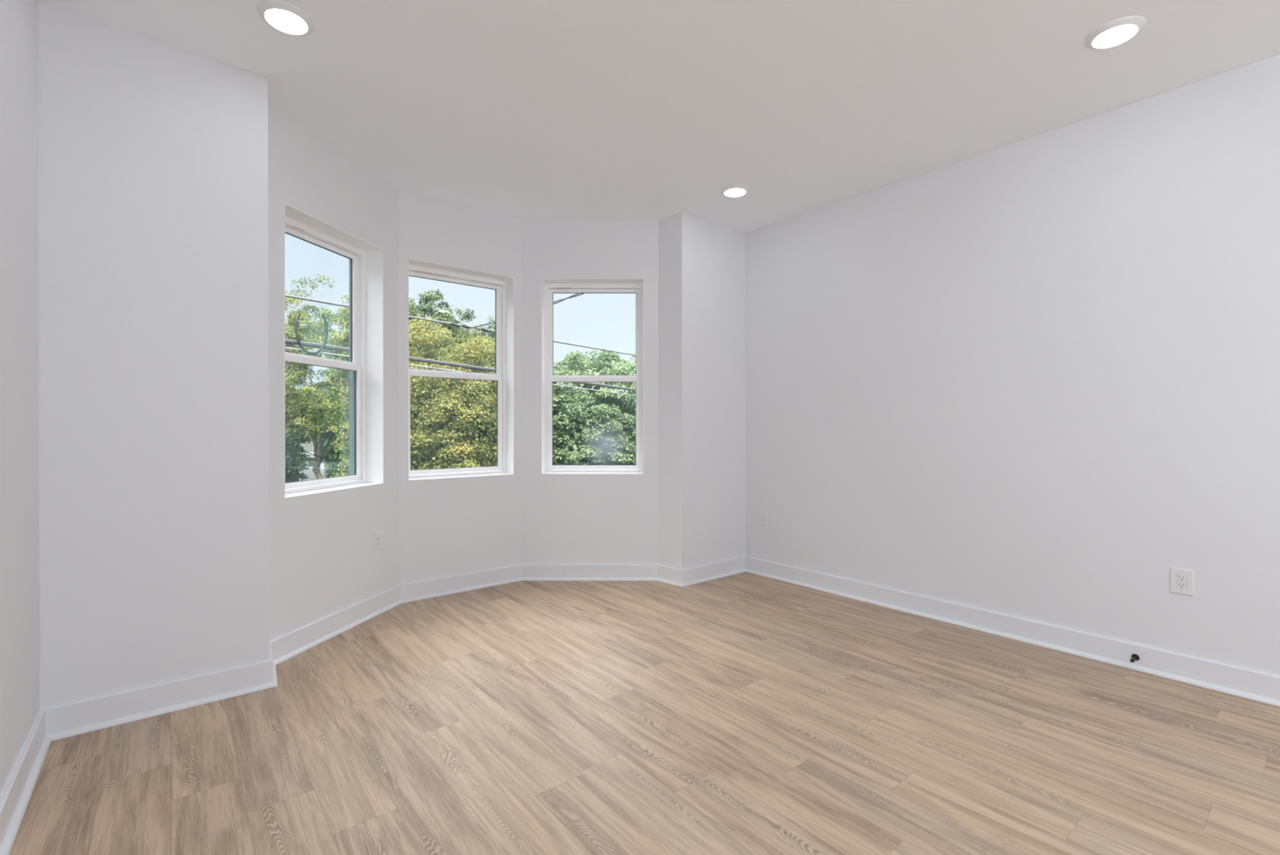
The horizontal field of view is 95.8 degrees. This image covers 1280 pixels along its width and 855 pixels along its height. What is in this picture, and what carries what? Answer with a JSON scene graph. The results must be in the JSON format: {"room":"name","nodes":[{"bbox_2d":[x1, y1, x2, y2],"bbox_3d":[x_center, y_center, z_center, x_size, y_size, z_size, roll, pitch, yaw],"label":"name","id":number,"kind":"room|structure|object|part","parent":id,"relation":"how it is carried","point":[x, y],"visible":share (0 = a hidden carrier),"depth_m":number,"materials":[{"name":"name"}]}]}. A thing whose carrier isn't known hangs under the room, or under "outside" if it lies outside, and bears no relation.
{"room":"empty room","nodes":[
{"label":"empty room","id":0,"kind":"room"},
{"bbox_2d":[0,0,39,795],"bbox_3d":[0.302,-0.185,-1.134,0.220,2.760,8.301,0,0,-39],"label":"wall","id":1,"kind":"structure","parent":0,"point":[20,615],"depth_m":1.84,"materials":[{"name":"white paint"}]},
{"bbox_2d":[0,708,51,854],"bbox_3d":[0.330,1.116,-0.965,0.034,0.117,8.081,0,0,-39],"label":"baseboard","id":2,"kind":"structure","parent":1,"relation":"attached to","point":[15,797],"depth_m":1.80,"materials":[{"name":"white paint"}]},
{"bbox_2d":[38,3,268,708],"bbox_3d":[-2.177,-0.196,2.477,0.942,2.760,0.429,0,0,-39],"label":"wall","id":3,"kind":"structure","parent":0,"point":[153,227],"depth_m":2.35,"materials":[{"name":"white paint"}]},
{"bbox_2d":[41,659,277,740],"bbox_3d":[-1.934,1.106,2.381,0.753,0.117,0.034,0,0,-39],"label":"baseboard","id":4,"kind":"structure","parent":3,"relation":"attached to","point":[89,714],"depth_m":2.35,"materials":[{"name":"white paint"}]},
{"bbox_2d":[267,104,399,640],"bbox_3d":[-1.811,-0.198,3.394,0.220,2.760,1.119,0,0,12],"label":"wall","id":5,"kind":"structure","parent":0,"point":[322,561],"depth_m":3.21,"materials":[{"name":"white paint"}]},
{"bbox_2d":[284,203,383,498],"bbox_3d":[-1.825,-0.388,3.328,0.223,1.492,0.780,0,0,12],"label":"window","id":6,"kind":"structure","parent":5,"relation":"in","point":[365,366],"depth_m":3.68,"materials":[{"name":"white paint"}]},
{"bbox_3d":[-1.894,-0.733,3.342,0.025,0.722,0.729,0,0,12],"label":"sash","id":7,"kind":"part","parent":6,"relation":"part of","materials":[{"name":"white plastic"}]},
{"bbox_3d":[-1.866,-0.030,3.338,0.025,0.724,0.729,0,0,12],"label":"sash","id":8,"kind":"part","parent":6,"relation":"part of","materials":[{"name":"white plastic"}]},
{"bbox_2d":[268,584,402,664],"bbox_3d":[-1.696,1.104,3.333,0.034,0.117,1.042,0,0,12],"label":"baseboard","id":9,"kind":"structure","parent":5,"relation":"attached to","point":[288,645],"depth_m":3.22,"materials":[{"name":"white paint"}]},
{"bbox_2d":[373,530,382,551],"bbox_3d":[-1.645,0.716,3.631,0.008,0.118,0.076,0,0,12],"label":"power outlet","id":10,"kind":"object","parent":5,"relation":"attached to","point":[377,536],"visible":1,"depth_m":3.62,"materials":[{"name":"white plastic"}]},
{"bbox_2d":[376,535,380,546],"bbox_3d":[-1.645,0.716,3.631,0.007,0.067,0.034,0,0,12],"label":"receptacle","id":11,"kind":"object","parent":10,"relation":"attached to","point":[378,537],"depth_m":3.63,"materials":[{"name":"white plastic"}]},
{"bbox_2d":[398,189,520,584],"bbox_3d":[-1.325,-0.200,4.214,1.056,2.760,0.224,0,0,-39],"label":"wall","id":12,"kind":"structure","parent":0,"point":[454,526],"depth_m":4.08,"materials":[{"name":"white paint"}]},
{"bbox_2d":[400,564,521,602],"bbox_3d":[-1.246,1.102,4.119,0.900,0.117,0.034,0,0,-39],"label":"baseboard","id":13,"kind":"structure","parent":12,"relation":"attached to","point":[421,589],"depth_m":4.09,"materials":[{"name":"white paint"}]},
{"bbox_3d":[-1.240,1.151,4.113,0.888,0.019,0.018,0,0,-39],"label":"shoe moulding","id":14,"kind":"part","parent":13,"relation":"part of","materials":[{"name":"white paint"}]},
{"bbox_2d":[408,257,514,480],"bbox_3d":[-1.325,-0.390,4.214,0.780,1.492,0.223,0,0,-39],"label":"window","id":15,"kind":"structure","parent":12,"relation":"in","point":[504,286],"depth_m":4.38,"materials":[{"name":"white paint"}]},
{"bbox_3d":[-1.370,-0.735,4.267,0.729,0.722,0.025,0,0,-39],"label":"sash","id":16,"kind":"part","parent":15,"relation":"part of","materials":[{"name":"clear glass"}]},
{"bbox_3d":[-1.352,-0.032,4.247,0.729,0.724,0.025,0,0,-39],"label":"sash","id":17,"kind":"part","parent":15,"relation":"part of","materials":[{"name":"white plastic"}]},
{"bbox_2d":[284,313,635,395],"bbox_3d":[-4.007,-1.082,8.598,0.067,0.978,20.963,0,0,36],"label":"cable","id":18,"kind":"object","parent":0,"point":[298,342],"visible":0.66,"depth_m":9.15,"materials":[{"name":"black plastic"}]},
{"bbox_2d":[520,220,658,564],"bbox_3d":[-0.423,-0.200,4.524,1.127,2.760,0.220,0,0,0],"label":"wall","id":19,"kind":"structure","parent":0,"point":[566,518],"depth_m":4.42,"materials":[{"name":"white paint"}]},
{"bbox_2d":[521,564,657,580],"bbox_3d":[-0.385,1.102,4.401,1.048,0.117,0.034,0,0,0],"label":"baseboard","id":20,"kind":"structure","parent":19,"relation":"attached to","point":[529,571],"depth_m":4.40,"materials":[{"name":"white paint"}]},
{"bbox_3d":[-0.385,1.151,4.393,1.036,0.019,0.018,0,0,0],"label":"shoe moulding","id":21,"kind":"part","parent":20,"relation":"part of","materials":[{"name":"white paint"}]},
{"bbox_2d":[541,278,644,474],"bbox_3d":[-0.362,-0.390,4.524,0.780,1.492,0.223,0,0,0],"label":"window","id":22,"kind":"structure","parent":19,"relation":"in","point":[549,286],"depth_m":4.55,"materials":[{"name":"white paint"}]},
{"bbox_3d":[-0.362,-0.033,4.566,0.729,0.724,0.025,0,0,0],"label":"sash","id":23,"kind":"part","parent":22,"relation":"part of","materials":[{"name":"white plastic"}]},
{"bbox_3d":[-0.362,-0.735,4.593,0.729,0.722,0.025,0,0,0],"label":"sash","id":24,"kind":"part","parent":22,"relation":"part of","materials":[{"name":"white plastic"}]},
{"bbox_2d":[8,571,1279,854],"bbox_3d":[1.582,1.171,0.646,4.109,0.001,9.096,0,0,-39],"label":"floor","id":25,"kind":"structure","parent":0,"point":[745,713],"depth_m":2.14,"materials":[{"name":"brown wood"}]},
{"bbox_2d":[37,0,1279,232],"bbox_3d":[1.583,-1.694,0.638,4.449,0.250,9.436,0,0,-39],"label":"ceiling","id":26,"kind":"structure","parent":0,"point":[519,109],"depth_m":2.63,"materials":[{"name":"white paint"}]},
{"bbox_2d":[257,0,315,35],"bbox_3d":[-1.360,-1.565,2.226,0.191,0.018,0.191,0,0,-39],"label":"recessed light","id":27,"kind":"object","parent":26,"relation":"in","point":[286,18],"visible":1,"depth_m":2.20,"materials":[{"name":"white plastic"}]},
{"bbox_2d":[720,184,749,196],"bbox_3d":[0.633,-1.569,3.851,0.191,0.018,0.191,0,0,-39],"label":"recessed light","id":28,"kind":"object","parent":26,"relation":"in","point":[733,190],"visible":1,"depth_m":3.82,"materials":[{"name":"white plastic"}]},
{"bbox_2d":[1084,16,1146,49],"bbox_3d":[1.893,-1.564,2.307,0.191,0.018,0.191,0,0,-39],"label":"recessed light","id":29,"kind":"object","parent":26,"relation":"in","point":[1117,32],"visible":1,"depth_m":2.29,"materials":[{"name":"white"}]},
{"bbox_2d":[657,213,681,568],"bbox_3d":[0.183,-0.200,4.426,0.089,2.760,0.414,0,0,-24],"label":"wall","id":30,"kind":"structure","parent":0,"point":[669,356],"depth_m":4.33,"materials":[{"name":"white paint"}]},
{"bbox_2d":[656,564,681,586],"bbox_3d":[0.222,1.102,4.315,0.260,0.117,0.034,0,0,43],"label":"baseboard","id":31,"kind":"structure","parent":30,"relation":"attached to","point":[669,575],"depth_m":4.32,"materials":[{"name":"white paint"}]},
{"bbox_3d":[0.219,1.151,4.307,0.254,0.019,0.018,0,0,43],"label":"shoe moulding","id":32,"kind":"part","parent":31,"relation":"part of","materials":[{"name":"white paint"}]},
{"bbox_2d":[681,212,745,568],"bbox_3d":[0.541,-0.200,4.703,0.929,2.760,0.399,0,0,-39],"label":"wall","id":33,"kind":"structure","parent":0,"point":[713,254],"depth_m":4.45,"materials":[{"name":"white paint"}]},
{"bbox_2d":[681,555,745,586],"bbox_3d":[0.581,1.102,4.460,0.738,0.117,0.034,0,0,-39],"label":"baseboard","id":34,"kind":"structure","parent":33,"relation":"attached to","point":[697,574],"depth_m":4.44,"materials":[{"name":"white paint"}]},
{"bbox_3d":[0.580,1.151,4.449,0.722,0.019,0.018,0,0,-39],"label":"shoe moulding","id":35,"kind":"part","parent":34,"relation":"part of","materials":[{"name":"white paint"}]},
{"bbox_2d":[745,54,1279,675],"bbox_3d":[3.572,-0.190,1.547,0.220,2.760,8.323,0,0,-39],"label":"wall","id":36,"kind":"structure","parent":0,"point":[1037,378],"depth_m":3.06,"materials":[{"name":"white paint"}]},
{"bbox_2d":[759,509,767,525],"bbox_3d":[0.968,0.711,4.561,0.008,0.119,0.076,0,0,-39],"label":"power outlet","id":37,"kind":"object","parent":36,"relation":"attached to","point":[762,513],"visible":1,"depth_m":4.55,"materials":[{"name":"white plastic"}]},
{"bbox_2d":[760,512,764,522],"bbox_3d":[0.968,0.711,4.561,0.007,0.067,0.034,0,0,-39],"label":"receptacle","id":38,"kind":"object","parent":37,"relation":"attached to","point":[762,513],"depth_m":4.56,"materials":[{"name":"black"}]},
{"bbox_2d":[745,555,1279,706],"bbox_3d":[3.404,1.111,1.556,0.034,0.117,8.103,0,0,-39],"label":"baseboard","id":39,"kind":"structure","parent":36,"relation":"attached to","point":[1255,685],"depth_m":3.05,"materials":[{"name":"white paint"}]},
{"bbox_2d":[1129,653,1139,662],"bbox_3d":[2.366,1.109,2.772,0.073,0.031,0.031,0,0,-39],"label":"door stop","id":40,"kind":"object","parent":36,"relation":"attached to","point":[1134,656],"visible":1,"depth_m":2.78,"materials":[{"name":"black metal"}]},
{"bbox_2d":[1169,566,1194,596],"bbox_3d":[2.506,0.713,2.675,0.008,0.120,0.083,0,0,-39],"label":"power outlet","id":41,"kind":"object","parent":36,"relation":"attached to","point":[1181,580],"visible":1,"depth_m":2.67,"materials":[{"name":"white plastic"}]},
{"bbox_2d":[1177,573,1186,589],"bbox_3d":[2.506,0.713,2.675,0.007,0.067,0.034,0,0,-39],"label":"receptacle","id":42,"kind":"object","parent":41,"relation":"attached to","point":[1181,578],"depth_m":2.67,"materials":[{"name":"white plastic"}]},
{"bbox_3d":[-1.846,-0.196,2.747,0.138,2.760,0.429,0,0,-39],"label":"wall","id":43,"kind":"structure","parent":0,"visible":0},
{"bbox_2d":[268,641,277,684],"bbox_3d":[-1.726,1.105,2.716,0.034,0.117,0.289,0,0,-34],"label":"baseboard","id":44,"kind":"structure","parent":43,"relation":"attached to","point":[270,653],"depth_m":2.70,"materials":[{"name":"white paint"}]},
{"bbox_3d":[-1.718,1.154,2.718,0.018,0.019,0.282,0,0,-34],"label":"shoe moulding","id":45,"kind":"part","parent":44,"relation":"part of","materials":[{"name":"white paint"}]},
{"label":"outside","id":46,"kind":"structure","parent":0,"visible":0},
{"bbox_3d":[-36.523,4.401,76.429,220.000,0.400,155.400,0,0,-39],"label":"ground","id":47,"kind":"structure","parent":46,"visible":0},
{"bbox_2d":[284,385,314,482],"bbox_3d":[-15.894,1.249,25.495,2.453,6.255,2.542,0,0,39],"label":"dense shrub","id":48,"kind":"object","parent":47,"relation":"on","point":[293,464],"visible":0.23,"depth_m":25.23,"materials":[{"name":"green plant"}]},
{"bbox_2d":[300,404,319,452],"bbox_3d":[-35.031,0.444,60.600,13.000,7.600,9.000,0,0,-27],"label":"house","id":49,"kind":"structure","parent":47,"relation":"on","point":[308,447],"depth_m":57.27,"materials":[{"name":"grey"}]},
{"bbox_2d":[296,452,329,481],"bbox_3d":[-24.199,3.119,43.717,5.300,2.350,1.934,0,0,26],"label":"van","id":50,"kind":"object","parent":47,"relation":"on","point":[309,472],"visible":0.12,"depth_m":42.70,"materials":[{"name":"grey metal"}]},
{"bbox_2d":[294,380,337,479],"bbox_3d":[-19.250,0.752,35.202,4.855,7.156,4.866,0,0,34],"label":"rounded tree","id":51,"kind":"object","parent":47,"relation":"on","point":[300,385],"visible":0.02,"depth_m":34.14,"materials":[{"name":"green plant"}]},
{"bbox_2d":[317,391,349,478],"bbox_3d":[-13.744,1.197,27.729,3.450,6.348,3.391,0,0,-39],"label":"dense shrub","id":52,"kind":"object","parent":47,"relation":"on","point":[331,469],"visible":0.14,"depth_m":26.72,"materials":[{"name":"green plant"}]},
{"bbox_2d":[284,274,422,479],"bbox_3d":[-10.501,-0.197,19.520,5.376,9.135,5.026,0,0,-44],"label":"tree","id":53,"kind":"object","parent":47,"relation":"on","point":[305,406],"visible":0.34,"depth_m":18.48,"materials":[{"name":"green plant"}]},
{"bbox_2d":[318,292,415,477],"bbox_3d":[-6.963,0.490,14.984,2.398,7.812,2.385,0,0,-32],"label":"bushy tree","id":54,"kind":"object","parent":47,"relation":"on","point":[342,442],"visible":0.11,"depth_m":14.69,"materials":[{"name":"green plant"}]},
{"bbox_2d":[408,288,488,468],"bbox_3d":[-9.006,-0.674,24.478,5.117,10.131,4.864,0,0,-34],"label":"tree","id":55,"kind":"object","parent":47,"relation":"on","point":[439,315],"visible":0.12,"depth_m":23.79,"materials":[{"name":"green plant"}]},
{"bbox_2d":[408,314,557,470],"bbox_3d":[-4.629,0.829,15.384,4.725,7.130,4.866,0,0,39],"label":"maple tree","id":56,"kind":"object","parent":47,"relation":"on","point":[432,401],"visible":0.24,"depth_m":13.92,"materials":[{"name":"green plant"}]},
{"bbox_2d":[449,314,554,466],"bbox_3d":[-6.227,-0.226,25.742,4.896,9.231,4.927,0,0,-43],"label":"rounded tree","id":57,"kind":"object","parent":47,"relation":"on","point":[492,335],"visible":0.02,"depth_m":24.55,"materials":[{"name":"green plant"}]},
{"bbox_2d":[552,350,635,465],"bbox_3d":[-2.059,1.136,16.841,4.037,6.593,3.775,0,0,-42],"label":"leafy tree","id":58,"kind":"object","parent":47,"relation":"on","point":[577,411],"visible":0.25,"depth_m":15.90,"materials":[{"name":"green plant"}]},
{"bbox_2d":[554,347,635,464],"bbox_3d":[-1.627,0.553,26.455,6.590,8.493,6.541,0,0,-36],"label":"rounded tree","id":59,"kind":"object","parent":47,"relation":"on","point":[598,364],"visible":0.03,"depth_m":24.74,"materials":[{"name":"green plant"}]},
{"bbox_2d":[588,352,635,465],"bbox_3d":[-0.100,1.118,18.484,4.070,6.839,4.122,0,0,-31],"label":"leafy tree","id":60,"kind":"object","parent":47,"relation":"on","point":[629,407],"visible":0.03,"depth_m":17.17,"materials":[{"name":"green plant"}]},
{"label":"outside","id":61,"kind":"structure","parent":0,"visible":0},
{"bbox_2d":[284,444,345,464],"bbox_3d":[-7.807,0.475,13.075,0.024,1.167,4.657,0,0,3],"label":"utility wire","id":62,"kind":"object","parent":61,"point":[285,445],"visible":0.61,"depth_m":13.70,"materials":[{"name":"black"}]},
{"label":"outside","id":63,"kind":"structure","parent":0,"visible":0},
{"bbox_2d":[284,451,336,465],"bbox_3d":[-7.819,0.610,13.075,0.024,0.830,4.685,0,0,-7],"label":"utility wire","id":64,"kind":"object","parent":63,"point":[285,451],"visible":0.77,"depth_m":13.80,"materials":[{"name":"black"}]},
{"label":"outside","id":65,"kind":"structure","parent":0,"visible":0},
{"bbox_2d":[284,293,635,355],"bbox_3d":[-4.013,-1.746,8.611,0.054,0.089,21.095,0,0,36],"label":"power cable","id":66,"kind":"object","parent":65,"point":[286,295],"visible":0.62,"depth_m":9.67,"materials":[{"name":"grey plastic"}]},
{"bbox_2d":[457,293,584,332],"bbox_3d":[-1.620,-1.645,7.434,0.294,0.732,5.943,0,0,-29],"label":"wire","id":67,"kind":"object","parent":66,"relation":"attached to","point":[576,294],"visible":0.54,"depth_m":8.59,"materials":[{"name":"black"}]}
]}

